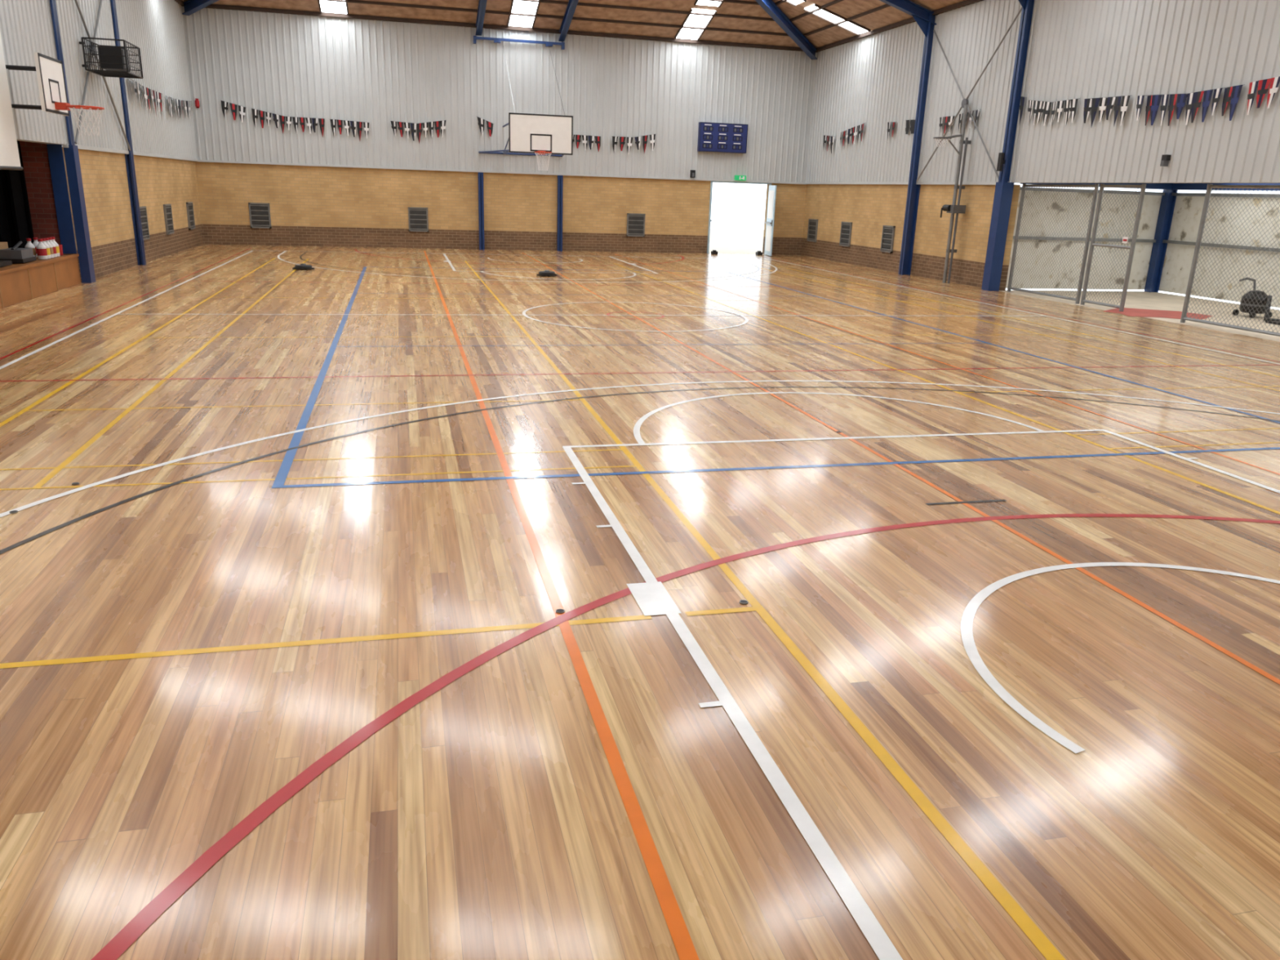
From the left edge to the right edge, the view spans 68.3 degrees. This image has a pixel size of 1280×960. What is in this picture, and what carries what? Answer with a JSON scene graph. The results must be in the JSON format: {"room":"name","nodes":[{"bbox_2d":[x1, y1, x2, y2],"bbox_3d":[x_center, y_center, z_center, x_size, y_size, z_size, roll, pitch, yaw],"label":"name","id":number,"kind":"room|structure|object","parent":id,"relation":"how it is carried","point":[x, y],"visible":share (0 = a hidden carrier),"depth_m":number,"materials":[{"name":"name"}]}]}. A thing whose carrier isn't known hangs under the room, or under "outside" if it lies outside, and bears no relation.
{"room":"indoor sports hall","nodes":[
{"label":"indoor sports hall","id":0,"kind":"room"},
{"bbox_2d":[17,140,61,244],"bbox_3d":[-11.161,-3.929,11.553,4.111,2.876,9.882,-2,18,-14],"label":"wall","id":1,"kind":"structure","parent":0,"point":[34,159],"depth_m":16.57,"materials":[{"name":"red brick"}]},
{"bbox_2d":[0,140,33,248],"bbox_3d":[-12.302,-5.219,15.832,3.435,2.721,0.116,-2,18,-14],"label":"stage curtain","id":2,"kind":"object","parent":1,"relation":"hanging from","point":[15,223],"visible":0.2,"depth_m":16.37,"materials":[{"name":"black fabric"}]},
{"bbox_2d":[0,0,203,283],"bbox_3d":[-8.738,-4.992,10.774,0.311,6.523,34.740,-2,18,-14],"label":"wall","id":3,"kind":"structure","parent":0,"point":[156,27],"depth_m":19.62,"materials":[{"name":"white metal"}]},
{"bbox_2d":[0,31,23,170],"bbox_3d":[-8.431,-5.693,10.736,0.174,4.061,5.790,-2,18,-14],"label":"projection screen","id":4,"kind":"object","parent":3,"relation":"attached to","point":[9,152],"visible":1,"depth_m":13.47,"materials":[{"name":"white paint"}]},
{"bbox_2d":[5,52,104,136],"bbox_3d":[-8.703,-5.710,14.083,1.335,1.063,0.908,14,21,35],"label":"basketball backboard","id":5,"kind":"object","parent":3,"relation":"attached to","point":[50,71],"visible":0.98,"depth_m":13.90,"materials":[{"name":"white paint"}]},
{"bbox_2d":[46,143,76,253],"bbox_3d":[-10.212,-4.952,16.678,0.228,1.853,0.037,-2,18,-14],"label":"jamb","id":6,"kind":"object","parent":3,"relation":"attached to","point":[55,156],"depth_m":16.65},
{"bbox_2d":[79,36,143,79],"bbox_3d":[-9.995,-7.969,17.846,0.799,0.567,1.116,-2,18,-14],"label":"cage","id":7,"kind":"object","parent":3,"relation":"attached to","point":[114,60],"visible":1,"depth_m":17.71,"materials":[{"name":"black paint"}]},
{"bbox_2d":[139,206,150,239],"bbox_3d":[-11.231,-5.803,21.337,0.048,0.724,0.695,-2,18,-14],"label":"air vent","id":8,"kind":"object","parent":3,"relation":"in","point":[143,210],"visible":0.63,"depth_m":21.46,"materials":[{"name":"grey metal"}]},
{"bbox_2d":[128,78,164,115],"bbox_3d":[-11.340,-8.771,21.780,0.066,0.676,3.185,-2,18,-14],"label":"pennant bunting","id":9,"kind":"object","parent":3,"relation":"attached to","point":[146,91],"visible":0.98,"depth_m":21.77,"materials":[{"name":"fabric"}]},
{"bbox_2d":[163,204,174,235],"bbox_3d":[-11.837,-6.550,23.706,0.048,0.724,0.676,-2,18,-14],"label":"air vent","id":10,"kind":"object","parent":3,"relation":"in","point":[167,211],"visible":1,"depth_m":23.69,"materials":[{"name":"grey metal"}]},
{"bbox_2d":[166,96,192,119],"bbox_3d":[-12.180,-9.828,25.084,0.078,0.684,3.187,-2,18,-14],"label":"pennant bunting","id":11,"kind":"object","parent":3,"relation":"attached to","point":[186,102],"visible":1,"depth_m":24.82,"materials":[{"name":"fabric"}]},
{"bbox_2d":[186,201,195,229],"bbox_3d":[-12.476,-7.339,26.210,0.048,0.724,0.676,-2,18,-14],"label":"air vent","id":12,"kind":"object","parent":3,"relation":"in","point":[189,206],"visible":1,"depth_m":26.21,"materials":[{"name":"grey metal"}]},
{"bbox_2d":[182,6,817,255],"bbox_3d":[-3.592,-10.460,29.193,19.416,6.523,0.311,-2,18,-14],"label":"wall","id":13,"kind":"structure","parent":0,"point":[377,73],"depth_m":28.71,"materials":[{"name":"white metal"}]},
{"bbox_2d":[195,98,199,107],"bbox_3d":[-12.503,-10.641,26.652,0.107,0.251,0.107,4,17,8],"label":"bell","id":14,"kind":"object","parent":13,"relation":"attached to","point":[197,101],"visible":1,"depth_m":26.63,"materials":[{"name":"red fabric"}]},
{"bbox_2d":[221,100,246,122],"bbox_3d":[-11.577,-10.504,26.912,0.678,0.576,0.063,-2,18,-14],"label":"pennant bunting","id":15,"kind":"object","parent":13,"relation":"attached to","point":[242,109],"visible":1,"depth_m":26.90,"materials":[{"name":"fabric"}]},
{"bbox_2d":[248,202,271,228],"bbox_3d":[-11.255,-7.832,27.955,0.579,0.724,0.048,-2,18,-14],"label":"air vent","id":16,"kind":"object","parent":13,"relation":"in","point":[260,213],"visible":1,"depth_m":27.95,"materials":[{"name":"grey metal"}]},
{"bbox_2d":[251,108,324,136],"bbox_3d":[-10.158,-10.325,27.320,1.989,0.717,0.068,-2,18,-14],"label":"pennant bunting","id":17,"kind":"object","parent":13,"relation":"attached to","point":[255,112],"visible":1,"depth_m":27.31,"materials":[{"name":"fabric"}]},
{"bbox_2d":[329,119,369,140],"bbox_3d":[-8.523,-10.273,27.759,1.120,0.602,0.058,-2,18,-14],"label":"pennant bunting","id":18,"kind":"object","parent":13,"relation":"attached to","point":[359,124],"visible":1,"depth_m":27.73,"materials":[{"name":"fabric"}]},
{"bbox_2d":[408,207,428,231],"bbox_3d":[-6.818,-8.011,29.032,0.589,0.724,0.048,-2,18,-14],"label":"air vent","id":19,"kind":"object","parent":13,"relation":"in","point":[418,220],"visible":1,"depth_m":29.03,"materials":[{"name":"grey metal"}]},
{"bbox_2d":[391,120,446,143],"bbox_3d":[-6.609,-10.414,28.204,1.622,0.720,0.058,-2,18,-14],"label":"pennant bunting","id":20,"kind":"object","parent":13,"relation":"attached to","point":[438,124],"visible":1,"depth_m":28.19,"materials":[{"name":"fabric"}]},
{"bbox_2d":[475,0,487,35],"bbox_3d":[-3.846,-13.249,24.043,0.174,2.544,7.411,-2,18,-14],"label":"rafter","id":21,"kind":"object","parent":13,"relation":"attached to","point":[482,3],"visible":1,"depth_m":26.78,"materials":[{"name":"blue paint"}]},
{"bbox_2d":[475,115,493,136],"bbox_3d":[-4.685,-10.697,28.600,0.535,0.594,0.070,-2,18,-14],"label":"pennant bunting","id":22,"kind":"object","parent":13,"relation":"attached to","point":[481,122],"visible":1,"depth_m":28.59,"materials":[{"name":"fabric"}]},
{"bbox_2d":[473,35,564,49],"bbox_3d":[-3.592,-13.021,28.111,2.702,0.203,0.183,-2,18,-14],"label":"beam","id":23,"kind":"structure","parent":13,"relation":"attached to","point":[495,40],"depth_m":28.06,"materials":[{"name":"blue metal"}]},
{"bbox_2d":[478,45,573,170],"bbox_3d":[-3.155,-10.666,26.907,2.612,3.539,4.000,-2,18,-14],"label":"basketball backboard","id":24,"kind":"object","parent":13,"relation":"attached to","point":[529,134],"visible":1,"depth_m":25.93,"materials":[{"name":"white paint"}]},
{"bbox_2d":[62,143,1008,184],"bbox_3d":[-2.237,-7.886,24.040,18.953,0.077,11.541,-2,18,-14],"label":"trim","id":25,"kind":"structure","parent":13,"relation":"attached to","point":[79,147],"depth_m":28.00,"materials":[{"name":"grey metal"}]},
{"bbox_2d":[558,0,578,41],"bbox_3d":[-1.376,-13.347,24.331,0.174,2.724,7.990,-2,18,-14],"label":"rafter","id":26,"kind":"object","parent":13,"relation":"attached to","point":[571,6],"visible":1,"depth_m":27.18,"materials":[{"name":"blue paint"}]},
{"bbox_2d":[573,134,600,151],"bbox_3d":[-1.724,-10.496,29.433,1.004,0.501,0.058,-2,18,-14],"label":"pennant bunting","id":27,"kind":"object","parent":13,"relation":"attached to","point":[597,139],"visible":0.81,"depth_m":29.43,"materials":[{"name":"fabric"}]},
{"bbox_2d":[612,133,655,154],"bbox_3d":[-0.192,-10.604,29.782,1.448,0.670,0.060,-2,18,-14],"label":"pennant bunting","id":28,"kind":"object","parent":13,"relation":"attached to","point":[652,137],"visible":1,"depth_m":29.77,"materials":[{"name":"fabric"}]},
{"bbox_2d":[626,213,645,236],"bbox_3d":[-0.132,-8.281,30.655,0.598,0.724,0.048,-2,18,-14],"label":"air vent","id":29,"kind":"object","parent":13,"relation":"in","point":[635,222],"visible":1,"depth_m":30.66,"materials":[{"name":"grey metal"}]},
{"bbox_2d":[689,169,695,177],"bbox_3d":[1.707,-9.883,30.468,0.135,0.232,0.174,-2,18,-14],"label":"wall speaker","id":30,"kind":"object","parent":13,"relation":"attached to","point":[692,173],"visible":1,"depth_m":30.42,"materials":[{"name":"black paint"}]},
{"bbox_2d":[697,121,747,153],"bbox_3d":[2.660,-11.000,30.348,1.612,0.878,0.176,-2,18,-14],"label":"scoreboard","id":31,"kind":"object","parent":13,"relation":"attached to","point":[717,137],"visible":1,"depth_m":30.27,"materials":[{"name":"blue plastic"}]},
{"bbox_2d":[706,181,771,254],"bbox_3d":[3.275,-8.745,31.509,2.111,2.335,0.270,-2,18,-14],"label":"door frame","id":32,"kind":"structure","parent":13,"relation":"attached to","point":[711,184],"depth_m":31.17,"materials":[{"name":"white metal"}]},
{"bbox_2d":[733,175,746,180],"bbox_3d":[3.282,-9.890,30.896,0.367,0.154,0.124,-2,18,-14],"label":"exit sign","id":33,"kind":"object","parent":13,"relation":"attached to","point":[736,177],"visible":1,"depth_m":30.84,"materials":[{"name":"green plastic"}]},
{"bbox_2d":[764,185,776,256],"bbox_3d":[4.281,-8.559,31.146,0.135,2.220,0.965,0,17,-5],"label":"door","id":34,"kind":"structure","parent":13,"relation":"in","point":[770,222],"depth_m":31.03,"materials":[{"name":"white paint"}]},
{"bbox_2d":[174,0,983,52],"bbox_3d":[0.688,-9.794,11.669,18.953,2.938,34.740,-2,18,-14],"label":"ceiling","id":35,"kind":"structure","parent":0,"point":[889,15],"depth_m":27.25,"materials":[{"name":"brown wood"}]},
{"bbox_2d":[317,0,348,15],"bbox_3d":[-8.217,-13.230,24.942,0.780,1.149,3.532,-2,18,-14],"label":"skylight window","id":36,"kind":"structure","parent":35,"relation":"attached to","point":[331,6],"depth_m":26.40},
{"bbox_2d":[506,0,540,28],"bbox_3d":[-2.579,-13.445,23.951,0.780,2.507,7.913,-2,18,-14],"label":"skylight window","id":37,"kind":"structure","parent":35,"relation":"attached to","point":[517,6],"depth_m":27.15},
{"bbox_2d":[674,0,724,40],"bbox_3d":[1.906,-13.638,27.222,0.780,1.251,3.860,-2,18,-14],"label":"skylight window","id":38,"kind":"structure","parent":35,"relation":"attached to","point":[691,20],"depth_m":28.08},
{"bbox_2d":[755,0,817,59],"bbox_3d":[2.283,-13.470,24.535,0.193,3.107,12.987,12,20,29],"label":"rafter","id":39,"kind":"object","parent":35,"relation":"attached to","point":[770,7],"visible":1,"depth_m":28.22,"materials":[{"name":"blue metal"}]},
{"bbox_2d":[782,0,871,35],"bbox_3d":[4.919,-13.183,26.469,3.107,1.017,0.780,-2,18,-14],"label":"skylight window","id":40,"kind":"structure","parent":35,"relation":"attached to","point":[824,14],"depth_m":26.64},
{"bbox_2d":[0,244,1279,959],"bbox_3d":[0.432,-2.249,13.981,18.953,0.001,34.740,-2,18,-14],"label":"floor","id":41,"kind":"structure","parent":0,"point":[487,820],"depth_m":4.47,"materials":[{"name":"brown wood"}]},
{"bbox_2d":[8,510,17,513],"bbox_3d":[-3.686,0.188,5.553,0.042,0.008,0.042,-2,18,-14],"label":"cap","id":42,"kind":"object","parent":41,"relation":"on","point":[12,511],"visible":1,"depth_m":5.55,"materials":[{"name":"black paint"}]},
{"bbox_2d":[0,253,80,308],"bbox_3d":[-11.042,-2.330,12.087,4.275,0.517,9.650,-2,18,-14],"label":"stage platform","id":43,"kind":"object","parent":41,"relation":"on","point":[19,282],"visible":1,"depth_m":15.06,"materials":[{"name":"wood"}]},
{"bbox_2d":[0,241,8,249],"bbox_3d":[-10.331,-3.629,14.858,0.425,0.390,0.772,-2,18,-14],"label":"carton","id":44,"kind":"object","parent":43,"relation":"on","point":[3,245],"visible":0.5,"depth_m":15.12,"materials":[{"name":"brown cardboard"}]},
{"bbox_2d":[0,260,12,266],"bbox_3d":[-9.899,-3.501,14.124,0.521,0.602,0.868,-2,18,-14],"label":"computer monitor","id":45,"kind":"object","parent":43,"relation":"on","point":[2,263],"visible":1,"depth_m":14.45,"materials":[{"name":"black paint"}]},
{"bbox_2d":[0,240,36,262],"bbox_3d":[-10.003,-3.665,15.139,0.347,0.316,0.579,-2,18,-14],"label":"tool case","id":46,"kind":"object","parent":43,"relation":"on","point":[15,255],"visible":0.98,"depth_m":14.95,"materials":[{"name":"black paint"}]},
{"bbox_2d":[24,238,36,258],"bbox_3d":[-10.182,-3.866,15.759,0.145,0.324,0.145,-2,18,-14],"label":"bottle","id":47,"kind":"object","parent":43,"relation":"on","point":[28,245],"visible":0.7,"depth_m":15.71,"materials":[{"name":"white plastic"}]},
{"bbox_2d":[32,237,38,257],"bbox_3d":[-10.255,-3.956,16.045,0.145,0.324,0.145,-2,18,-14],"label":"bottle","id":48,"kind":"object","parent":43,"relation":"on","point":[35,243],"visible":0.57,"depth_m":15.99,"materials":[{"name":"white plastic"}]},
{"bbox_2d":[35,239,47,259],"bbox_3d":[-9.976,-3.851,15.733,0.145,0.324,0.145,-2,18,-14],"label":"bottle","id":49,"kind":"object","parent":43,"relation":"on","point":[42,252],"visible":1,"depth_m":15.70,"materials":[{"name":"white plastic"}]},
{"bbox_2d":[40,238,50,258],"bbox_3d":[-10.013,-3.896,15.876,0.145,0.324,0.145,-2,18,-14],"label":"bottle","id":50,"kind":"object","parent":43,"relation":"on","point":[47,246],"visible":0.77,"depth_m":15.86,"materials":[{"name":"white plastic"}]},
{"bbox_2d":[44,237,53,257],"bbox_3d":[-10.049,-3.941,16.019,0.145,0.324,0.145,-2,18,-14],"label":"bottle","id":51,"kind":"object","parent":43,"relation":"on","point":[47,242],"visible":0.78,"depth_m":16.00,"materials":[{"name":"white plastic"}]},
{"bbox_2d":[48,237,57,257],"bbox_3d":[-10.086,-3.986,16.162,0.145,0.324,0.145,-2,18,-14],"label":"bottle","id":52,"kind":"object","parent":43,"relation":"on","point":[50,238],"visible":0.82,"depth_m":16.14,"materials":[{"name":"white plastic"}]},
{"bbox_2d":[50,236,59,256],"bbox_3d":[-10.122,-4.031,16.305,0.145,0.324,0.145,-2,18,-14],"label":"bottle","id":53,"kind":"object","parent":43,"relation":"on","point":[54,242],"visible":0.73,"depth_m":16.28,"materials":[{"name":"white plastic"}]},
{"bbox_2d":[57,244,62,255],"bbox_3d":[-10.207,-4.040,16.572,0.134,0.179,0.134,-2,18,-14],"label":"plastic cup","id":54,"kind":"object","parent":43,"relation":"on","point":[60,247],"visible":0.43,"depth_m":16.55,"materials":[{"name":"red plastic"}]},
{"bbox_2d":[49,0,95,282],"bbox_3d":[-5.458,-8.254,17.061,9.438,9.291,0.270,-2,18,-14],"label":"column","id":55,"kind":"structure","parent":41,"relation":"on","point":[73,172],"depth_m":16.79,"materials":[{"name":"blue metal"}]},
{"bbox_2d":[110,0,146,265],"bbox_3d":[-7.469,-9.035,20.550,7.238,8.609,0.193,-2,18,-14],"label":"column","id":56,"kind":"structure","parent":41,"relation":"on","point":[130,164],"depth_m":20.38,"materials":[{"name":"blue metal"}]},
{"bbox_2d":[74,0,131,150],"bbox_3d":[-10.401,-8.224,17.943,0.058,3.600,3.677,-2,18,-14],"label":"brace","id":57,"kind":"object","parent":56,"relation":"attached to","point":[76,1],"visible":0.75,"depth_m":17.88,"materials":[{"name":"grey metal"}]},
{"bbox_2d":[182,0,218,15],"bbox_3d":[-6.893,-13.099,22.308,12.987,3.107,0.193,12,20,29],"label":"rafter","id":58,"kind":"object","parent":56,"relation":"attached to","point":[191,6],"visible":1,"depth_m":25.61,"materials":[{"name":"blue metal"}]},
{"bbox_2d":[292,263,314,269],"bbox_3d":[-7.538,-4.779,21.134,0.463,0.127,0.386,-2,18,-14],"label":"robot vacuum","id":59,"kind":"object","parent":41,"relation":"on","point":[302,266],"visible":1,"depth_m":21.00,"materials":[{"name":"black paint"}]},
{"bbox_2d":[477,172,484,249],"bbox_3d":[-4.938,-8.353,29.358,0.154,2.312,0.135,-2,18,-14],"label":"wall column","id":60,"kind":"structure","parent":41,"relation":"on","point":[481,197],"depth_m":29.30,"materials":[{"name":"blue metal"}]},
{"bbox_2d":[536,270,557,275],"bbox_3d":[-2.128,-4.729,21.574,0.463,0.127,0.386,-2,18,-14],"label":"robot vacuum","id":61,"kind":"object","parent":41,"relation":"on","point":[546,273],"visible":1,"depth_m":21.44,"materials":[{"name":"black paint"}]},
{"bbox_2d":[556,175,563,251],"bbox_3d":[-2.539,-8.450,29.940,0.154,2.312,0.135,-2,18,-14],"label":"wall column","id":62,"kind":"structure","parent":41,"relation":"on","point":[560,178],"depth_m":29.88,"materials":[{"name":"blue metal"}]},
{"bbox_2d":[555,608,564,613],"bbox_3d":[-0.380,0.625,4.494,0.042,0.008,0.042,-2,18,-14],"label":"cap","id":63,"kind":"object","parent":41,"relation":"on","point":[557,611],"visible":1,"depth_m":4.49,"materials":[{"name":"black paint"}]},
{"bbox_2d":[0,247,1279,959],"bbox_3d":[-0.024,-2.228,13.850,16.307,0.003,32.771,-2,18,-14],"label":"court line markings","id":64,"kind":"object","parent":41,"relation":"on","point":[651,596],"visible":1,"depth_m":4.68,"materials":[{"name":"paint"}]},
{"bbox_2d":[711,249,717,254],"bbox_3d":[2.465,-7.546,31.263,0.174,0.135,0.193,-2,18,-14],"label":"weight","id":65,"kind":"object","parent":41,"relation":"on","point":[714,251],"visible":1,"depth_m":31.19,"materials":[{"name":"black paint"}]},
{"bbox_2d":[739,600,747,604],"bbox_3d":[0.512,0.603,4.663,0.042,0.008,0.042,-2,18,-14],"label":"cap","id":66,"kind":"object","parent":41,"relation":"on","point":[741,602],"visible":1,"depth_m":4.66,"materials":[{"name":"black paint"}]},
{"bbox_2d":[755,250,762,255],"bbox_3d":[3.990,-7.607,31.633,0.174,0.135,0.193,-2,18,-14],"label":"weight","id":67,"kind":"object","parent":41,"relation":"on","point":[758,253],"visible":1,"depth_m":31.56,"materials":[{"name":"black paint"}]},
{"bbox_2d":[879,0,937,275],"bbox_3d":[3.884,-9.522,23.401,7.238,8.609,0.193,-2,18,-14],"label":"column","id":68,"kind":"structure","parent":41,"relation":"on","point":[924,17],"depth_m":24.36,"materials":[{"name":"blue metal"}]},
{"bbox_2d":[933,105,970,283],"bbox_3d":[7.306,-6.797,22.600,1.017,4.092,0.458,-5,18,-21],"label":"pole","id":69,"kind":"object","parent":41,"relation":"on","point":[953,208],"visible":1,"depth_m":22.60,"materials":[{"name":"metal"}]},
{"bbox_2d":[981,0,1034,290],"bbox_3d":[3.777,-8.633,19.322,9.438,9.291,0.270,-2,18,-14],"label":"steel portal column","id":70,"kind":"object","parent":41,"relation":"on","point":[1003,193],"visible":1,"depth_m":20.98,"materials":[{"name":"blue metal"}]},
{"bbox_2d":[996,152,1004,171],"bbox_3d":[7.994,-7.029,20.863,0.126,0.386,0.116,-2,18,-14],"label":"lamp","id":71,"kind":"object","parent":70,"relation":"attached to","point":[1001,155],"visible":1,"depth_m":20.83,"materials":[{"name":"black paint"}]},
{"bbox_2d":[915,6,1022,181],"bbox_3d":[7.693,-8.955,22.335,0.058,3.601,3.677,-2,18,-14],"label":"cross","id":72,"kind":"object","parent":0,"point":[965,101],"depth_m":22.16,"materials":[{"name":"grey metal"}]},
{"bbox_2d":[801,0,1279,290],"bbox_3d":[9.813,-5.741,15.277,0.311,6.523,34.740,-2,18,-14],"label":"wall","id":73,"kind":"structure","parent":0,"point":[1081,50],"depth_m":20.56,"materials":[{"name":"white metal"}]},
{"bbox_2d":[806,218,817,242],"bbox_3d":[5.721,-8.277,31.292,0.048,0.724,0.676,-2,18,-14],"label":"air vent","id":74,"kind":"object","parent":73,"relation":"in","point":[812,223],"visible":1,"depth_m":31.28,"materials":[{"name":"grey metal"}]},
{"bbox_2d":[823,135,835,153],"bbox_3d":[5.912,-10.545,29.636,0.066,0.571,0.775,-2,18,-14],"label":"pennant bunting","id":75,"kind":"object","parent":73,"relation":"attached to","point":[825,137],"visible":1,"depth_m":29.63,"materials":[{"name":"fabric"}]},
{"bbox_2d":[839,221,852,247],"bbox_3d":[6.315,-7.545,28.967,0.048,0.724,0.676,-2,18,-14],"label":"air vent","id":76,"kind":"object","parent":73,"relation":"in","point":[846,227],"visible":1,"depth_m":28.95,"materials":[{"name":"grey metal"}]},
{"bbox_2d":[840,123,864,146],"bbox_3d":[6.289,-10.227,28.125,0.064,0.695,1.622,-2,18,-14],"label":"pennant bunting","id":77,"kind":"object","parent":73,"relation":"attached to","point":[852,131],"visible":1,"depth_m":27.99,"materials":[{"name":"fabric"}]},
{"bbox_2d":[880,225,895,253],"bbox_3d":[6.950,-6.761,26.481,0.048,0.724,0.637,-2,18,-14],"label":"air vent","id":78,"kind":"object","parent":73,"relation":"in","point":[888,231],"visible":1,"depth_m":26.47,"materials":[{"name":"grey metal"}]},
{"bbox_2d":[887,121,896,142],"bbox_3d":[6.877,-9.521,25.895,0.028,0.583,0.502,-2,18,-14],"label":"pennant bunting","id":79,"kind":"object","parent":73,"relation":"attached to","point":[893,122],"visible":1,"depth_m":25.93,"materials":[{"name":"fabric"}]},
{"bbox_2d":[905,119,915,133],"bbox_3d":[7.121,-9.326,24.915,0.047,0.367,0.579,-2,18,-14],"label":"pennant bunting","id":80,"kind":"object","parent":73,"relation":"attached to","point":[912,122],"visible":0.82,"depth_m":24.83,"materials":[{"name":"fabric"}]},
{"bbox_2d":[939,115,955,137],"bbox_3d":[7.542,-8.703,23.281,0.045,0.496,0.656,-2,18,-14],"label":"pennant bunting","id":81,"kind":"object","parent":73,"relation":"attached to","point":[950,118],"visible":0.98,"depth_m":23.27,"materials":[{"name":"fabric"}]},
{"bbox_2d":[958,108,981,132],"bbox_3d":[7.771,-8.470,22.361,0.044,0.543,0.908,-2,18,-14],"label":"pennant bunting","id":82,"kind":"object","parent":73,"relation":"attached to","point":[977,110],"visible":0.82,"depth_m":22.27,"materials":[{"name":"fabric"}]},
{"bbox_2d":[1019,96,1026,124],"bbox_3d":[8.257,-7.976,20.423,0.049,0.628,0.157,-2,18,-14],"label":"pennant bunting","id":83,"kind":"object","parent":73,"relation":"attached to","point":[1022,98],"visible":1,"depth_m":20.38,"materials":[{"name":"fabric"}]},
{"bbox_2d":[1027,98,1078,129],"bbox_3d":[8.486,-7.571,19.516,0.068,0.663,1.642,-2,18,-14],"label":"pennant bunting","id":84,"kind":"object","parent":73,"relation":"attached to","point":[1070,104],"visible":1,"depth_m":19.50,"materials":[{"name":"fabric"}]},
{"bbox_2d":[1083,95,1132,127],"bbox_3d":[8.882,-7.017,18.021,0.057,0.590,1.255,-2,18,-14],"label":"pennant bunting","id":85,"kind":"object","parent":73,"relation":"attached to","point":[1091,104],"visible":1,"depth_m":18.03,"materials":[{"name":"fabric"}]},
{"bbox_2d":[1080,183,1146,311],"bbox_3d":[9.215,-4.548,18.436,0.077,2.355,1.197,-2,18,-14],"label":"gate","id":86,"kind":"object","parent":73,"relation":"attached to","point":[1143,186],"visible":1,"depth_m":18.39,"materials":[{"name":"metal"}]},
{"bbox_2d":[1122,236,1128,243],"bbox_3d":[9.259,-4.578,18.011,0.019,0.116,0.135,-2,18,-14],"label":"gate sign","id":87,"kind":"object","parent":86,"relation":"attached to","point":[1125,240],"visible":1,"depth_m":18.00,"materials":[{"name":"white plastic"}]},
{"bbox_2d":[1160,154,1171,166],"bbox_3d":[9.262,-5.634,16.648,0.106,0.193,0.116,-2,18,-14],"label":"sensor","id":88,"kind":"object","parent":73,"relation":"attached to","point":[1166,158],"visible":1,"depth_m":16.62,"materials":[{"name":"black paint"}]},
{"bbox_2d":[1136,84,1244,125],"bbox_3d":[9.340,-6.392,16.200,0.070,0.572,2.320,-2,18,-14],"label":"pennant bunting","id":89,"kind":"object","parent":73,"relation":"attached to","point":[1193,102],"visible":1,"depth_m":16.10,"materials":[{"name":"fabric"}]},
{"bbox_2d":[1246,76,1279,115],"bbox_3d":[9.804,-5.899,14.339,0.075,0.588,1.448,-2,18,-14],"label":"pennant bunting","id":90,"kind":"object","parent":73,"relation":"attached to","point":[1263,86],"visible":1,"depth_m":14.72,"materials":[{"name":"fabric"}]},
{"bbox_2d":[999,289,1279,342],"bbox_3d":[11.836,-2.612,16.436,4.381,0.001,12.873,-2,18,-14],"label":"floor","id":91,"kind":"structure","parent":0,"point":[1134,300],"depth_m":19.53,"materials":[{"name":"concrete"}]},
{"bbox_2d":[1007,183,1099,303],"bbox_3d":[8.767,-5.100,20.189,0.077,2.355,2.432,-2,18,-14],"label":"fence","id":92,"kind":"object","parent":91,"relation":"on","point":[1095,186],"visible":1,"depth_m":20.07,"materials":[{"name":"metal"}]},
{"bbox_2d":[1103,307,1212,319],"bbox_3d":[9.901,-3.195,18.106,1.979,0.001,1.884,-2,18,-14],"label":"floor mat","id":93,"kind":"object","parent":91,"relation":"on","point":[1130,312],"depth_m":18.07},
{"bbox_2d":[1144,189,1177,292],"bbox_3d":[12.374,-5.665,22.432,0.232,2.355,0.193,-2,18,-14],"label":"steel column","id":94,"kind":"structure","parent":91,"relation":"on","point":[1167,202],"depth_m":22.40,"materials":[{"name":"blue metal"}]},
{"bbox_2d":[1180,184,1279,336],"bbox_3d":[10.563,-2.885,13.160,0.077,2.355,7.257,-2,18,-14],"label":"fence","id":95,"kind":"object","parent":91,"relation":"on","point":[1206,201],"visible":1,"depth_m":15.81,"materials":[{"name":"metal"}]},
{"bbox_2d":[1232,277,1279,324],"bbox_3d":[11.739,-3.349,17.618,0.704,0.726,1.582,1,17,-4],"label":"vacuum","id":96,"kind":"object","parent":91,"relation":"on","point":[1260,295],"visible":0.8,"depth_m":17.90,"materials":[{"name":"black paint"}]},
{"bbox_2d":[1005,190,1279,307],"bbox_3d":[12.028,-3.997,16.027,4.207,2.895,13.028,-2,18,-14],"label":"wall","id":97,"kind":"structure","parent":0,"point":[1188,210],"depth_m":21.83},
{"bbox_2d":[1013,186,1279,252],"bbox_3d":[12.004,-4.264,15.958,4.150,1.141,12.873,-2,18,-14],"label":"rails","id":98,"kind":"object","parent":97,"relation":"attached to","point":[1200,194],"visible":0.79,"depth_m":21.58,"materials":[{"name":"metal"}]},
{"bbox_2d":[1020,182,1279,191],"bbox_3d":[12.041,-4.934,15.694,4.150,0.174,12.757,-2,18,-14],"label":"beam","id":99,"kind":"structure","parent":0,"point":[1172,186],"depth_m":21.28,"materials":[{"name":"grey metal"}]},
{"label":"outside","id":100,"kind":"structure","parent":0,"visible":0},
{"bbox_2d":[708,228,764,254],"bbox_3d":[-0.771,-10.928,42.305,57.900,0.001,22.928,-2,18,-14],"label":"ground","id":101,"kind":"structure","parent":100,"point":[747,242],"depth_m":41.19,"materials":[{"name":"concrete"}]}
]}

